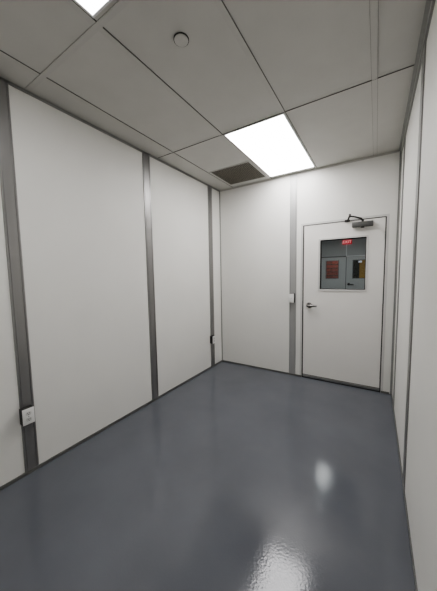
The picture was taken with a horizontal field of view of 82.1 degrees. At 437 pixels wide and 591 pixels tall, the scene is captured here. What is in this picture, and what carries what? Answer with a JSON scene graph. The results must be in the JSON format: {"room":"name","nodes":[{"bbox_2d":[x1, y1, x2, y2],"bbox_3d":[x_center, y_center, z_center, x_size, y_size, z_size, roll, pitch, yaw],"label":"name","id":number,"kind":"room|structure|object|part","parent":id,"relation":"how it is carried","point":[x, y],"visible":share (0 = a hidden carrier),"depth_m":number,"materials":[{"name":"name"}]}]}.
{"room":"empty modular office","nodes":[
{"label":"empty modular office","id":0,"kind":"room"},
{"bbox_2d":[0,84,221,485],"bbox_3d":[-1.428,-0.079,1.990,0.100,2.871,5.375,2,6,32],"label":"wall","id":1,"kind":"structure","parent":0,"point":[80,190],"depth_m":2.32,"materials":[{"name":"white paint"}]},
{"bbox_2d":[0,78,38,472],"bbox_3d":[-1.467,-0.061,1.826,0.008,2.864,0.090,2,6,32],"label":"wall post","id":2,"kind":"object","parent":1,"relation":"attached to","point":[7,164],"visible":1,"depth_m":1.81,"materials":[{"name":"metal"}]},
{"bbox_2d":[19,405,34,425],"bbox_3d":[-1.432,0.897,1.876,0.058,0.120,0.077,2,6,32],"label":"wall outlet","id":3,"kind":"object","parent":2,"relation":"attached to","point":[27,416],"visible":1,"depth_m":1.86,"materials":[{"name":"white plastic"}]},
{"bbox_2d":[0,77,219,191],"bbox_3d":[-1.404,-1.492,1.842,0.014,0.017,5.375,2,6,32],"label":"trim","id":4,"kind":"structure","parent":1,"relation":"attached to","point":[8,82],"depth_m":2.23,"materials":[{"name":"grey metal"}]},
{"bbox_2d":[0,360,221,490],"bbox_3d":[-1.357,1.341,2.079,0.010,0.024,5.375,2,6,32],"label":"baseboard","id":5,"kind":"structure","parent":1,"relation":"attached to","point":[14,480],"depth_m":2.32,"materials":[{"name":"metal"}]},
{"bbox_2d":[142,152,158,399],"bbox_3d":[-0.785,-0.163,2.910,0.008,2.864,0.100,2,6,32],"label":"wall post","id":6,"kind":"object","parent":1,"relation":"attached to","point":[145,158],"visible":1,"depth_m":2.90,"materials":[{"name":"metal"}]},
{"bbox_2d":[208,186,214,365],"bbox_3d":[-0.112,-0.263,3.981,0.008,2.864,0.104,2,6,32],"label":"wall post","id":7,"kind":"object","parent":1,"relation":"attached to","point":[210,230],"visible":1,"depth_m":3.96,"materials":[{"name":"metal"}]},
{"bbox_2d":[210,335,214,343],"bbox_3d":[-0.091,0.703,4.008,0.058,0.120,0.077,2,6,32],"label":"wall outlet","id":8,"kind":"object","parent":7,"relation":"attached to","point":[212,338],"visible":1,"depth_m":3.98,"materials":[{"name":"white plastic"}]},
{"bbox_2d":[0,361,415,590],"bbox_3d":[-0.333,1.439,1.444,2.625,0.100,5.575,2,6,32],"label":"floor","id":9,"kind":"structure","parent":0,"point":[237,477],"depth_m":1.68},
{"bbox_2d":[0,0,425,189],"bbox_3d":[-0.383,-1.528,1.196,2.625,0.114,5.575,2,6,32],"label":"ceiling","id":10,"kind":"structure","parent":0,"point":[306,50],"depth_m":1.67,"materials":[{"name":"grey tile"}]},
{"bbox_2d":[25,0,132,91],"bbox_3d":[-0.387,-1.468,1.203,2.375,0.005,0.036,2,6,32],"label":"grid","id":11,"kind":"object","parent":10,"relation":"attached to","point":[119,5],"visible":1,"depth_m":1.46,"materials":[{"name":"metal"}]},
{"bbox_2d":[73,0,112,18],"bbox_3d":[-0.740,-1.415,0.644,0.604,0.007,1.250,2,6,32],"label":"recessed light","id":12,"kind":"object","parent":10,"relation":"in","point":[93,8],"visible":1,"depth_m":1.27,"materials":[{"name":"white plastic"}]},
{"bbox_2d":[76,0,107,14],"bbox_3d":[-0.740,-1.416,0.644,0.580,0.005,1.226,2,6,32],"label":"diffuser","id":13,"kind":"object","parent":12,"relation":"attached to","point":[92,7],"depth_m":1.27,"materials":[{"name":"white plastic"}]},
{"bbox_2d":[0,50,232,187],"bbox_3d":[-1.208,-1.498,1.718,0.040,0.004,5.375,2,6,32],"label":"grid","id":14,"kind":"object","parent":10,"relation":"attached to","point":[2,53],"visible":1,"depth_m":2.04,"materials":[{"name":"metal"}]},
{"bbox_2d":[63,0,271,178],"bbox_3d":[-0.663,-1.479,1.377,0.041,0.004,5.375,2,6,32],"label":"grid","id":15,"kind":"object","parent":10,"relation":"attached to","point":[71,3],"visible":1,"depth_m":1.69,"materials":[{"name":"metal"}]},
{"bbox_2d":[174,32,188,46],"bbox_3d":[-0.217,-1.491,1.464,0.089,0.010,0.089,2,6,32],"label":"smoke detector","id":16,"kind":"object","parent":10,"relation":"attached to","point":[181,39],"visible":1,"depth_m":1.45,"materials":[{"name":"white plastic"}]},
{"bbox_2d":[210,161,265,184],"bbox_3d":[0.278,-1.666,3.449,0.578,0.008,0.578,2,6,32],"label":"ceiling vent","id":17,"kind":"object","parent":10,"relation":"in","point":[245,171],"visible":1,"depth_m":3.42,"materials":[{"name":"metal"}]},
{"bbox_2d":[213,0,316,168],"bbox_3d":[-0.137,-1.460,1.048,0.040,0.004,5.375,2,6,32],"label":"grid","id":18,"kind":"object","parent":10,"relation":"attached to","point":[220,5],"visible":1,"depth_m":1.58,"materials":[{"name":"metal"}]},
{"bbox_2d":[224,113,314,176],"bbox_3d":[0.647,-1.622,2.849,0.604,0.007,1.288,2,6,32],"label":"recessed light","id":19,"kind":"object","parent":10,"relation":"in","point":[272,143],"visible":1,"depth_m":2.69,"materials":[{"name":"white plastic"}]},
{"bbox_2d":[156,61,414,157],"bbox_3d":[0.292,-1.570,2.284,2.375,0.005,0.038,2,6,32],"label":"grid","id":20,"kind":"object","parent":10,"relation":"attached to","point":[410,64],"visible":1,"depth_m":2.03,"materials":[{"name":"metal"}]},
{"bbox_2d":[369,0,378,155],"bbox_3d":[0.426,-1.440,0.696,0.039,0.005,5.375,2,6,32],"label":"grid","id":21,"kind":"object","parent":10,"relation":"attached to","point":[374,4],"visible":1,"depth_m":1.65,"materials":[{"name":"metal"}]},
{"bbox_2d":[220,151,399,393],"bbox_3d":[1.095,-0.258,3.630,2.625,2.871,0.100,2,6,32],"label":"wall","id":22,"kind":"structure","parent":0,"point":[255,218],"depth_m":3.72,"materials":[{"name":"white paint"}]},
{"bbox_2d":[219,192,222,359],"bbox_3d":[0.043,-0.286,4.223,0.012,2.864,0.012,2,6,32],"label":"trim","id":23,"kind":"structure","parent":22,"relation":"attached to","point":[219,192],"depth_m":4.21,"materials":[{"name":"grey metal"}]},
{"bbox_2d":[222,360,300,376],"bbox_3d":[0.635,1.148,3.987,1.332,0.024,0.010,2,6,32],"label":"baseboard","id":24,"kind":"structure","parent":22,"relation":"attached to","point":[222,360],"depth_m":3.94,"materials":[{"name":"metal"}]},
{"bbox_2d":[289,174,296,373],"bbox_3d":[1.064,-0.251,3.586,0.095,2.864,0.008,2,6,32],"label":"wall post","id":25,"kind":"object","parent":22,"relation":"attached to","point":[293,178],"visible":1,"depth_m":3.57,"materials":[{"name":"metal"}]},
{"bbox_2d":[289,293,294,302],"bbox_3d":[1.044,0.036,3.574,0.077,0.127,0.081,2,6,32],"label":"light switch","id":26,"kind":"object","parent":25,"relation":"attached to","point":[291,295],"visible":1,"depth_m":3.55,"materials":[{"name":"white plastic"}]},
{"bbox_2d":[220,150,398,191],"bbox_3d":[1.035,-1.670,3.465,2.375,0.016,0.018,2,6,32],"label":"trim","id":27,"kind":"structure","parent":22,"relation":"attached to","point":[397,150],"depth_m":3.29,"materials":[{"name":"metal"}]},
{"bbox_2d":[300,214,389,392],"bbox_3d":[1.587,0.096,3.281,1.014,2.206,0.220,2,6,32],"label":"door","id":28,"kind":"structure","parent":22,"relation":"in","point":[342,338],"depth_m":3.27,"materials":[{"name":"white metal"}]},
{"bbox_3d":[1.278,0.138,3.453,0.153,0.078,0.076,2,6,32],"label":"lever handle","id":29,"kind":"part","parent":28,"relation":"part of","materials":[{"name":"metal"}]},
{"bbox_3d":[1.613,1.153,3.379,0.933,0.022,0.006,2,6,32],"label":"sweep rail","id":30,"kind":"part","parent":28,"relation":"part of","materials":[{"name":"metal"}]},
{"bbox_3d":[1.608,-0.405,3.265,0.574,0.694,0.064,2,6,32],"label":"vision frame","id":31,"kind":"part","parent":28,"relation":"part of","materials":[{"name":"white metal"}]},
{"bbox_2d":[326,257,359,277],"bbox_3d":[5.684,-0.975,11.325,5.200,2.865,0.100,2,6,32],"label":"wall","id":32,"kind":"structure","parent":0,"point":[332,266],"depth_m":11.53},
{"bbox_2d":[322,238,384,302],"bbox_3d":[4.569,-0.808,9.553,5.200,2.865,0.100,2,6,32],"label":"wall","id":33,"kind":"structure","parent":0,"point":[358,246],"depth_m":9.36,"materials":[{"name":"grey paint"}]},
{"bbox_2d":[321,257,345,288],"bbox_3d":[4.387,-0.422,9.671,0.923,2.061,0.056,2,6,32],"label":"door","id":34,"kind":"structure","parent":33,"relation":"in","point":[326,283],"depth_m":9.57,"materials":[{"name":"grey metal"}]},
{"bbox_3d":[4.370,-0.992,9.628,0.463,0.685,0.056,2,6,32],"label":"vision frame","id":35,"kind":"part","parent":34,"relation":"part of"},
{"bbox_2d":[342,239,351,244],"bbox_3d":[4.741,-1.972,9.239,0.310,0.170,0.062,2,6,32],"label":"exit sign","id":36,"kind":"object","parent":33,"relation":"attached to","point":[349,241],"visible":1,"depth_m":9.22,"materials":[{"name":"red plastic"}]},
{"bbox_2d":[346,256,364,288],"bbox_3d":[5.162,-0.391,9.148,0.923,2.061,0.120,2,6,32],"label":"door","id":37,"kind":"structure","parent":33,"relation":"in","point":[351,283],"depth_m":9.25,"materials":[{"name":"grey metal"}]},
{"bbox_2d":[392,0,436,590],"bbox_3d":[0.712,-0.003,0.651,0.100,2.871,5.375,2,6,32],"label":"wall","id":38,"kind":"structure","parent":0,"point":[421,460],"depth_m":1.32,"materials":[{"name":"white paint"}]},
{"bbox_2d":[390,151,401,395],"bbox_3d":[2.074,-0.213,2.930,0.021,2.864,0.050,2,6,32],"label":"trim","id":39,"kind":"structure","parent":38,"relation":"attached to","point":[400,161],"depth_m":2.93,"materials":[{"name":"grey metal"}]},
{"bbox_2d":[393,137,405,407],"bbox_3d":[1.899,-0.186,2.639,0.007,2.864,0.100,2,6,32],"label":"wall post","id":40,"kind":"object","parent":38,"relation":"attached to","point":[405,137],"visible":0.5,"depth_m":2.61,"materials":[{"name":"metal"}]},
{"bbox_2d":[392,397,417,590],"bbox_3d":[0.691,1.413,0.797,0.006,0.024,5.375,2,6,32],"label":"baseboard","id":41,"kind":"structure","parent":38,"relation":"attached to","point":[411,549],"depth_m":1.49,"materials":[{"name":"metal"}]},
{"bbox_2d":[402,42,426,493],"bbox_3d":[1.254,-0.089,1.614,0.007,2.864,0.100,2,6,32],"label":"wall post","id":42,"kind":"object","parent":38,"relation":"attached to","point":[424,49],"visible":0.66,"depth_m":1.59,"materials":[{"name":"metal"}]},
{"bbox_2d":[399,0,435,151],"bbox_3d":[0.631,-1.409,0.570,0.034,0.040,5.375,2,6,32],"label":"trim","id":43,"kind":"structure","parent":38,"relation":"attached to","point":[429,6],"depth_m":1.62,"materials":[{"name":"grey metal"}]},
{"bbox_3d":[3.351,0.855,7.700,5.400,0.100,8.985,2,6,32],"label":"floor","id":44,"kind":"structure","parent":0,"visible":0},
{"bbox_2d":[352,256,359,277],"bbox_3d":[5.362,-0.620,9.931,0.355,2.400,0.050,2,6,32],"label":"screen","id":45,"kind":"object","parent":44,"relation":"on","point":[355,262],"visible":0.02,"depth_m":9.84,"materials":[{"name":"black glass"}]},
{"bbox_2d":[359,260,364,277],"bbox_3d":[5.699,-0.557,9.713,0.440,2.300,0.050,2,6,32],"label":"panel","id":46,"kind":"object","parent":44,"relation":"on","point":[362,265],"visible":0.02,"depth_m":9.72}
]}

